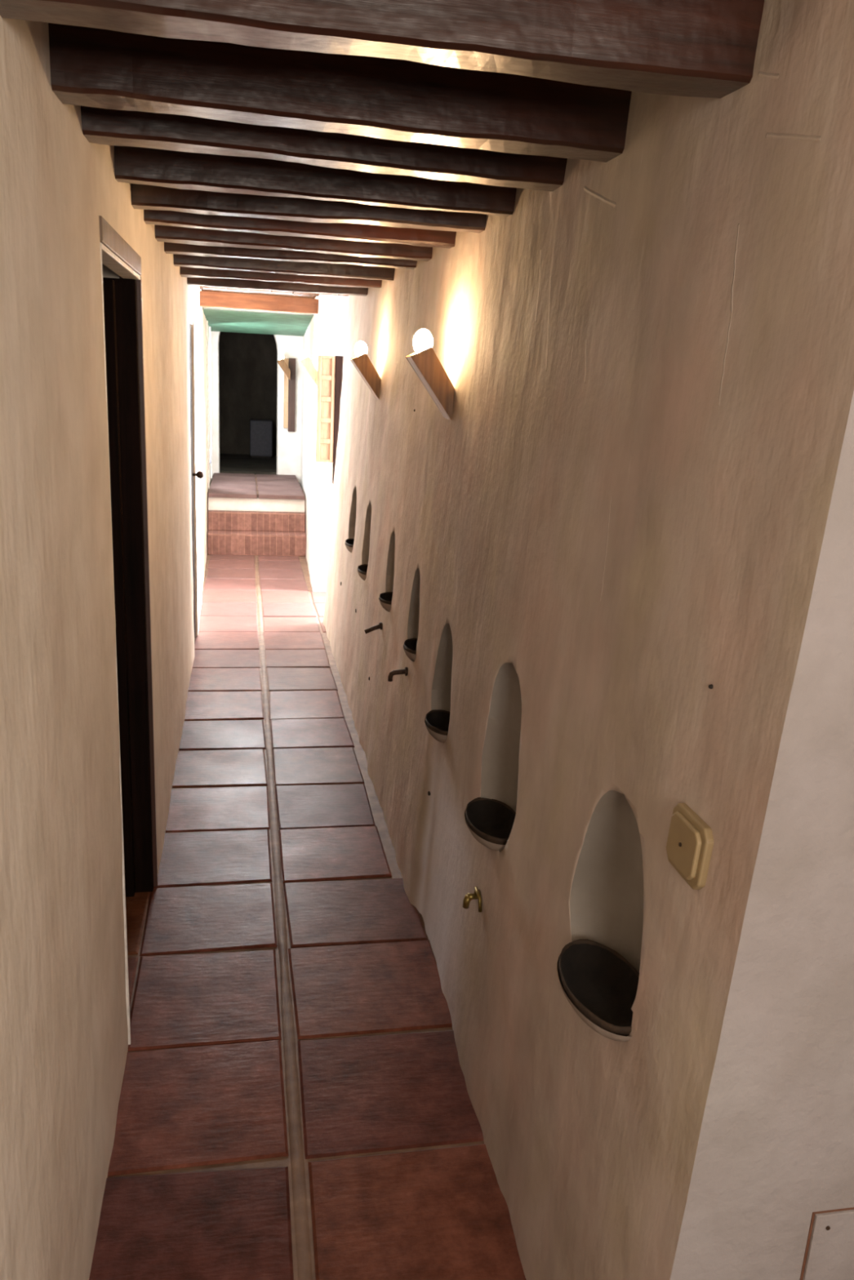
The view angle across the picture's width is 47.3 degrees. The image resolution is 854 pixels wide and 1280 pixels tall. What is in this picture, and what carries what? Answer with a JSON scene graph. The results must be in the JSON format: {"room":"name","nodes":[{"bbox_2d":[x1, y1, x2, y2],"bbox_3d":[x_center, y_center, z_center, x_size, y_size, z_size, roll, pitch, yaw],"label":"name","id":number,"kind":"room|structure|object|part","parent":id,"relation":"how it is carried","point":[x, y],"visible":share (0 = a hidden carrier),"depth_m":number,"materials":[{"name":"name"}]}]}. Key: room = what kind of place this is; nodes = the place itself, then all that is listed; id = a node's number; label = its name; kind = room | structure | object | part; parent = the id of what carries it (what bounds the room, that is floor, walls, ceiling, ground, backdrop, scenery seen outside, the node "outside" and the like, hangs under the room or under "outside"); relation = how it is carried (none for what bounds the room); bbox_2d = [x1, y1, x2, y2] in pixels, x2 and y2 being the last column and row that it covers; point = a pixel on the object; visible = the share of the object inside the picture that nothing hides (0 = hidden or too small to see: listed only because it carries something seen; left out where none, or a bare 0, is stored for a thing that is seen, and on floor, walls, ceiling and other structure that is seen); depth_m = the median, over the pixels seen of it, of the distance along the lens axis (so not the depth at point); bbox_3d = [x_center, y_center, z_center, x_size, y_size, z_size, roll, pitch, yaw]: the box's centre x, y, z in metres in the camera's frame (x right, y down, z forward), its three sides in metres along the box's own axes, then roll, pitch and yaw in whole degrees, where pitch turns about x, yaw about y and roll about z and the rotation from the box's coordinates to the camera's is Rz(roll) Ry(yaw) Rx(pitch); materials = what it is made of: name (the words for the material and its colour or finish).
{"room":"traditional dwelling","nodes":[
{"label":"traditional dwelling","id":0,"kind":"room"},
{"bbox_2d":[0,15,211,1279],"bbox_3d":[-1.133,-0.545,3.778,0.293,2.250,13.050,0,16,-11],"label":"wall","id":1,"kind":"structure","parent":0,"point":[64,1027],"depth_m":1.52,"materials":[{"name":"beige paint"}]},
{"bbox_2d":[98,215,157,1044],"bbox_3d":[-1.221,-0.019,2.386,0.984,1.862,0.768,0,16,-11],"label":"door","id":2,"kind":"structure","parent":1,"relation":"in","point":[122,297],"depth_m":2.73,"materials":[{"name":"brown wood"}]},
{"bbox_3d":[-0.718,-0.864,2.238,0.044,0.011,0.747,0,16,-11],"label":"head trim","id":3,"kind":"part","parent":2,"relation":"part of","materials":[{"name":"white paint"}]},
{"bbox_2d":[189,316,204,639],"bbox_3d":[-1.307,-0.855,5.469,0.102,1.820,0.440,0,16,-11],"label":"door","id":4,"kind":"structure","parent":1,"relation":"in","point":[199,474],"depth_m":5.53,"materials":[{"name":"white wood"}]},
{"bbox_3d":[-1.291,-1.717,5.228,0.046,0.030,0.440,0,16,-11],"label":"frame","id":5,"kind":"part","parent":4,"relation":"part of","materials":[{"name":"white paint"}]},
{"bbox_3d":[-1.307,-0.945,5.570,0.064,0.044,0.044,0,16,-11],"label":"knob","id":6,"kind":"part","parent":4,"relation":"part of","materials":[{"name":"metal"}]},
{"bbox_2d":[206,320,212,488],"bbox_3d":[-2.014,-2.178,9.012,0.052,1.445,0.870,0,16,-11],"label":"door","id":7,"kind":"structure","parent":1,"relation":"in","point":[208,328],"depth_m":8.96,"materials":[{"name":"white paint"}]},
{"bbox_3d":[-1.949,-2.068,8.622,0.035,1.445,0.050,0,16,-11],"label":"frame","id":8,"kind":"part","parent":7,"relation":"part of","materials":[{"name":"white paint"}]},
{"bbox_3d":[-1.970,-1.665,8.843,0.029,0.134,0.014,0,16,-11],"label":"handle","id":9,"kind":"part","parent":7,"relation":"part of","materials":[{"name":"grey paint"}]},
{"bbox_3d":[-2.095,-2.288,9.398,0.035,1.445,0.050,0,16,-11],"label":"frame","id":10,"kind":"part","parent":7,"relation":"part of","materials":[{"name":"white paint"}]},
{"bbox_2d":[218,331,276,455],"bbox_3d":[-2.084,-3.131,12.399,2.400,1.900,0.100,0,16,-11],"label":"doorway","id":11,"kind":"structure","parent":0,"point":[247,362],"depth_m":12.30,"materials":[{"name":"black"}]},
{"bbox_2d":[219,453,276,475],"bbox_3d":[-1.933,-2.019,11.607,2.400,0.190,2.250,0,16,-11],"label":"floor","id":12,"kind":"structure","parent":0,"point":[228,463],"depth_m":11.23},
{"bbox_2d":[249,418,272,457],"bbox_3d":[-2.083,-2.532,12.239,0.270,0.450,0.365,0,16,-11],"label":"storage cabinet","id":13,"kind":"object","parent":12,"relation":"on","point":[260,430],"visible":1,"depth_m":12.07,"materials":[{"name":"grey paint"}]},
{"bbox_2d":[210,331,303,484],"bbox_3d":[-1.762,-2.501,10.156,1.500,1.900,0.300,0,16,-11],"label":"wall","id":14,"kind":"structure","parent":0,"point":[288,443],"depth_m":10.06,"materials":[{"name":"white paint"}]},
{"bbox_2d":[283,358,295,431],"bbox_3d":[-1.415,-2.522,10.037,0.116,0.735,0.030,0,16,-11],"label":"window shutter","id":15,"kind":"object","parent":14,"relation":"attached to","point":[289,384],"visible":0.91,"depth_m":10.03,"materials":[{"name":"brown wood"}]},
{"bbox_3d":[-1.449,-2.536,10.026,0.044,0.695,0.020,0,16,-11],"label":"frame","id":16,"kind":"part","parent":15,"relation":"part of","materials":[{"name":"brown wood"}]},
{"bbox_2d":[202,306,313,336],"bbox_3d":[-1.486,-2.918,8.685,1.200,0.295,2.340,0,16,-11],"label":"ceiling","id":17,"kind":"structure","parent":0,"point":[218,320],"depth_m":8.54,"materials":[{"name":"green paint"}]},
{"bbox_2d":[203,306,314,315],"bbox_3d":[-1.269,-2.575,7.535,0.900,0.085,0.100,0,16,-11],"label":"beam","id":18,"kind":"structure","parent":17,"relation":"attached to","point":[204,308],"depth_m":7.50,"materials":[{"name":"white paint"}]},
{"bbox_2d":[199,285,348,298],"bbox_3d":[0.216,-1.744,4.353,3.160,0.112,6.900,0,16,-11],"label":"ceiling","id":19,"kind":"structure","parent":0,"point":[228,290],"depth_m":6.77,"materials":[{"name":"white paint"}]},
{"bbox_2d":[186,277,368,296],"bbox_3d":[-0.751,-1.829,4.922,0.960,0.123,0.084,1,15,-8],"label":"ceiling beam","id":20,"kind":"structure","parent":19,"relation":"attached to","point":[205,282],"depth_m":4.90,"materials":[{"name":"brown wood"}]},
{"bbox_2d":[179,266,382,288],"bbox_3d":[-0.656,-1.685,4.416,0.956,0.125,0.084,0,15,-10],"label":"ceiling beam","id":21,"kind":"structure","parent":19,"relation":"attached to","point":[187,272],"depth_m":4.39,"materials":[{"name":"brown wood"}]},
{"bbox_2d":[173,253,395,280],"bbox_3d":[-0.576,-1.567,3.996,0.957,0.122,0.083,-1,16,-12],"label":"ceiling beam","id":22,"kind":"structure","parent":19,"relation":"attached to","point":[309,268],"depth_m":3.98,"materials":[{"name":"brown wood"}]},
{"bbox_2d":[164,241,417,269],"bbox_3d":[-0.484,-1.429,3.508,0.962,0.122,0.084,1,15,-7],"label":"ceiling beam","id":23,"kind":"structure","parent":19,"relation":"attached to","point":[169,247],"depth_m":3.49,"materials":[{"name":"brown wood"}]},
{"bbox_2d":[154,224,432,261],"bbox_3d":[-0.425,-1.340,3.195,0.956,0.124,0.084,0,16,-12],"label":"ceiling beam","id":24,"kind":"structure","parent":19,"relation":"attached to","point":[201,237],"depth_m":3.17,"materials":[{"name":"brown wood"}]},
{"bbox_2d":[143,209,456,248],"bbox_3d":[-0.357,-1.239,2.832,0.958,0.122,0.079,-1,16,-13],"label":"ceiling beam","id":25,"kind":"structure","parent":19,"relation":"attached to","point":[336,231],"depth_m":2.82,"materials":[{"name":"brown wood"}]},
{"bbox_2d":[130,183,486,232],"bbox_3d":[-0.296,-1.147,2.511,0.958,0.123,0.078,1,15,-8],"label":"ceiling beam","id":26,"kind":"structure","parent":19,"relation":"attached to","point":[144,197],"depth_m":2.49,"materials":[{"name":"brown wood"}]},
{"bbox_2d":[114,145,516,216],"bbox_3d":[-0.239,-1.061,2.206,0.956,0.122,0.063,-1,16,-12],"label":"ceiling beam","id":27,"kind":"structure","parent":19,"relation":"attached to","point":[132,165],"depth_m":2.18,"materials":[{"name":"brown wood"}]},
{"bbox_2d":[80,106,567,191],"bbox_3d":[-0.166,-0.952,1.821,0.966,0.123,0.085,-2,16,-16],"label":"ceiling beam","id":28,"kind":"structure","parent":19,"relation":"attached to","point":[174,132],"depth_m":1.79,"materials":[{"name":"brown wood"}]},
{"bbox_2d":[48,22,631,162],"bbox_3d":[-0.114,-0.878,1.543,0.960,0.134,0.096,-1,16,-13],"label":"ceiling beam","id":29,"kind":"structure","parent":19,"relation":"attached to","point":[369,96],"depth_m":1.51,"materials":[{"name":"brown wood"}]},
{"bbox_2d":[0,0,764,98],"bbox_3d":[-0.040,-0.809,1.150,0.954,0.213,0.089,0,16,-11],"label":"ceiling beam","id":30,"kind":"structure","parent":19,"relation":"attached to","point":[690,48],"depth_m":1.16,"materials":[{"name":"brown wood"}]},
{"bbox_2d":[300,321,311,537],"bbox_3d":[-0.175,-2.036,9.409,2.056,2.250,1.930,0,16,-11],"label":"wall","id":31,"kind":"structure","parent":0,"point":[307,337],"depth_m":9.00,"materials":[{"name":"white paint"}]},
{"bbox_2d":[277,353,290,379],"bbox_3d":[-1.450,-2.764,9.855,0.132,0.254,0.102,0,16,-11],"label":"wall sconce","id":32,"kind":"object","parent":31,"relation":"attached to","point":[282,364],"visible":1,"depth_m":9.81,"materials":[{"name":"brown wood"}]},
{"bbox_3d":[-1.469,-2.849,9.828,0.058,0.075,0.058,0,16,-11],"label":"bulb","id":33,"kind":"part","parent":32,"relation":"part of","materials":[{"name":"clear glass"}]},
{"bbox_2d":[88,554,526,1279],"bbox_3d":[-0.074,0.765,3.371,4.100,0.062,11.200,0,16,-11],"label":"floor","id":34,"kind":"structure","parent":0,"point":[295,1103],"depth_m":2.48,"materials":[{"name":"tile"}]},
{"bbox_2d":[207,472,306,555],"bbox_3d":[-1.644,-1.241,9.366,0.849,0.506,1.947,0,16,-11],"label":"brick steps","id":35,"kind":"structure","parent":34,"relation":"on","point":[249,514],"depth_m":8.61,"materials":[{"name":"tile"}]},
{"bbox_2d":[306,294,348,591],"bbox_3d":[0.106,-1.587,7.820,2.094,2.250,1.420,0,16,-11],"label":"wall","id":36,"kind":"structure","parent":0,"point":[328,327],"depth_m":7.10,"materials":[{"name":"white paint"}]},
{"bbox_2d":[199,290,318,314],"bbox_3d":[-1.131,-2.365,6.849,0.935,0.103,0.104,-1,16,-15],"label":"ceiling beam","id":37,"kind":"structure","parent":36,"relation":"attached to","point":[206,299],"depth_m":6.79,"materials":[{"name":"orange wood"}]},
{"bbox_2d":[299,349,317,386],"bbox_3d":[-0.835,-1.925,6.903,0.132,0.254,0.102,0,16,-11],"label":"wall sconce","id":38,"kind":"object","parent":36,"relation":"attached to","point":[306,362],"visible":0.85,"depth_m":6.86,"materials":[{"name":"white wood"}]},
{"bbox_3d":[-0.854,-2.011,6.875,0.058,0.075,0.058,0,16,-11],"label":"bulb","id":39,"kind":"part","parent":38,"relation":"part of","materials":[{"name":"clear glass"}]},
{"bbox_2d":[315,355,343,484],"bbox_3d":[-0.692,-1.556,6.912,0.178,0.890,0.030,0,16,-11],"label":"window shutter","id":40,"kind":"object","parent":36,"relation":"attached to","point":[330,368],"visible":0.97,"depth_m":6.88,"materials":[{"name":"brown wood"}]},
{"bbox_3d":[-0.716,-1.628,6.886,0.120,0.730,0.020,0,16,-11],"label":"frame","id":41,"kind":"part","parent":40,"relation":"part of","materials":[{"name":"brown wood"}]},
{"bbox_2d":[323,0,853,1279],"bbox_3d":[0.052,-0.448,3.641,0.449,2.250,5.284,0,16,-11],"label":"wall","id":42,"kind":"structure","parent":0,"point":[635,498],"depth_m":1.44,"materials":[{"name":"paint"}]},
{"bbox_2d":[344,538,354,552],"bbox_3d":[-0.383,-0.484,5.104,0.094,0.063,0.218,0,16,-11],"label":"clay bowl","id":43,"kind":"object","parent":42,"relation":"in","point":[348,543],"visible":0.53,"depth_m":5.07,"materials":[{"name":"ceramic"}]},
{"bbox_2d":[357,564,368,580],"bbox_3d":[-0.278,-0.304,4.541,0.094,0.063,0.208,0,16,-11],"label":"clay bowl","id":44,"kind":"object","parent":42,"relation":"in","point":[362,569],"visible":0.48,"depth_m":4.54,"materials":[{"name":"ceramic"}]},
{"bbox_2d":[350,341,381,399],"bbox_3d":[-0.273,-1.194,4.332,0.132,0.254,0.102,0,16,-11],"label":"wall sconce","id":45,"kind":"object","parent":42,"relation":"attached to","point":[362,362],"visible":0.98,"depth_m":4.29,"materials":[{"name":"brown wood"}]},
{"bbox_3d":[-0.292,-1.280,4.304,0.058,0.075,0.058,0,16,-11],"label":"bulb","id":46,"kind":"part","parent":45,"relation":"part of","materials":[{"name":"white glass"}]},
{"bbox_2d":[364,622,382,634],"bbox_3d":[-0.212,-0.048,3.939,0.083,0.049,0.030,0,16,-11],"label":"spout","id":47,"kind":"object","parent":42,"relation":"attached to","point":[380,625],"visible":0.88,"depth_m":3.93,"materials":[{"name":"brown metal"}]},
{"bbox_2d":[378,591,392,612],"bbox_3d":[-0.139,-0.140,3.805,0.098,0.064,0.178,0,16,-11],"label":"clay bowl","id":48,"kind":"object","parent":42,"relation":"in","point":[385,598],"visible":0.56,"depth_m":3.79,"materials":[{"name":"ceramic"}]},
{"bbox_2d":[387,666,408,681],"bbox_3d":[-0.094,0.116,3.321,0.077,0.048,0.030,0,16,-11],"label":"spout","id":49,"kind":"object","parent":42,"relation":"attached to","point":[405,671],"visible":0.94,"depth_m":3.31,"materials":[{"name":"brown metal"}]},
{"bbox_2d":[403,638,417,662],"bbox_3d":[-0.034,0.044,3.259,0.090,0.063,0.168,0,16,-11],"label":"clay bowl","id":50,"kind":"object","parent":42,"relation":"in","point":[410,645],"visible":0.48,"depth_m":3.28,"materials":[{"name":"ceramic"}]},
{"bbox_2d":[405,328,454,420],"bbox_3d":[0.008,-0.774,2.845,0.132,0.254,0.102,0,16,-11],"label":"wall sconce","id":51,"kind":"object","parent":42,"relation":"attached to","point":[424,362],"visible":1,"depth_m":2.80,"materials":[{"name":"brown wood"}]},
{"bbox_3d":[-0.011,-0.860,2.818,0.058,0.075,0.058,0,16,-11],"label":"bulb","id":52,"kind":"part","parent":51,"relation":"part of","materials":[{"name":"white glass"}]},
{"bbox_3d":[-0.002,-0.762,2.895,0.132,0.205,0.012,0,16,-11],"label":"panel","id":53,"kind":"part","parent":51,"relation":"part of","materials":[{"name":"brown wood"}]},
{"bbox_2d":[424,710,449,742],"bbox_3d":[0.045,0.259,2.810,0.102,0.063,0.188,0,16,-11],"label":"clay bowl","id":54,"kind":"object","parent":42,"relation":"in","point":[437,722],"visible":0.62,"depth_m":2.85,"materials":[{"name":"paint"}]},
{"bbox_2d":[462,886,481,912],"bbox_3d":[0.112,0.600,2.255,0.053,0.052,0.054,0,16,-11],"label":"tap","id":55,"kind":"object","parent":42,"relation":"attached to","point":[468,897],"visible":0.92,"depth_m":2.26,"materials":[{"name":"gold metal"}]},
{"bbox_3d":[0.117,0.599,2.249,0.010,0.044,0.043,-2,16,-17],"label":"lever","id":56,"kind":"part","parent":55,"relation":"part of","materials":[{"name":"gold metal"}]},
{"bbox_2d":[464,797,515,850],"bbox_3d":[0.148,0.430,2.214,0.122,0.064,0.224,0,16,-11],"label":"clay bowl","id":57,"kind":"object","parent":42,"relation":"in","point":[490,821],"visible":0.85,"depth_m":2.25,"materials":[{"name":"ceramic"}]},
{"bbox_2d":[556,938,639,1041],"bbox_3d":[0.276,0.563,1.538,0.130,0.064,0.240,0,16,-11],"label":"niche shelf","id":58,"kind":"object","parent":42,"relation":"in","point":[597,982],"visible":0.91,"depth_m":1.57,"materials":[{"name":"ceramic"}]},
{"bbox_2d":[666,802,713,889],"bbox_3d":[0.339,0.266,1.261,0.026,0.086,0.100,0,16,-11],"label":"cover plate","id":59,"kind":"object","parent":42,"relation":"attached to","point":[690,840],"visible":1,"depth_m":1.24,"materials":[{"name":"plastic"}]},
{"bbox_3d":[1.539,0.234,1.421,1.650,2.250,0.184,0,16,-11],"label":"wall","id":60,"kind":"structure","parent":0,"visible":0},
{"bbox_2d":[799,1207,853,1279],"bbox_3d":[0.624,0.902,1.337,0.260,0.318,0.010,0,16,-11],"label":"access hatch","id":61,"kind":"object","parent":60,"relation":"attached to","point":[828,1255],"visible":1,"depth_m":1.29,"materials":[{"name":"paint"}]}
]}

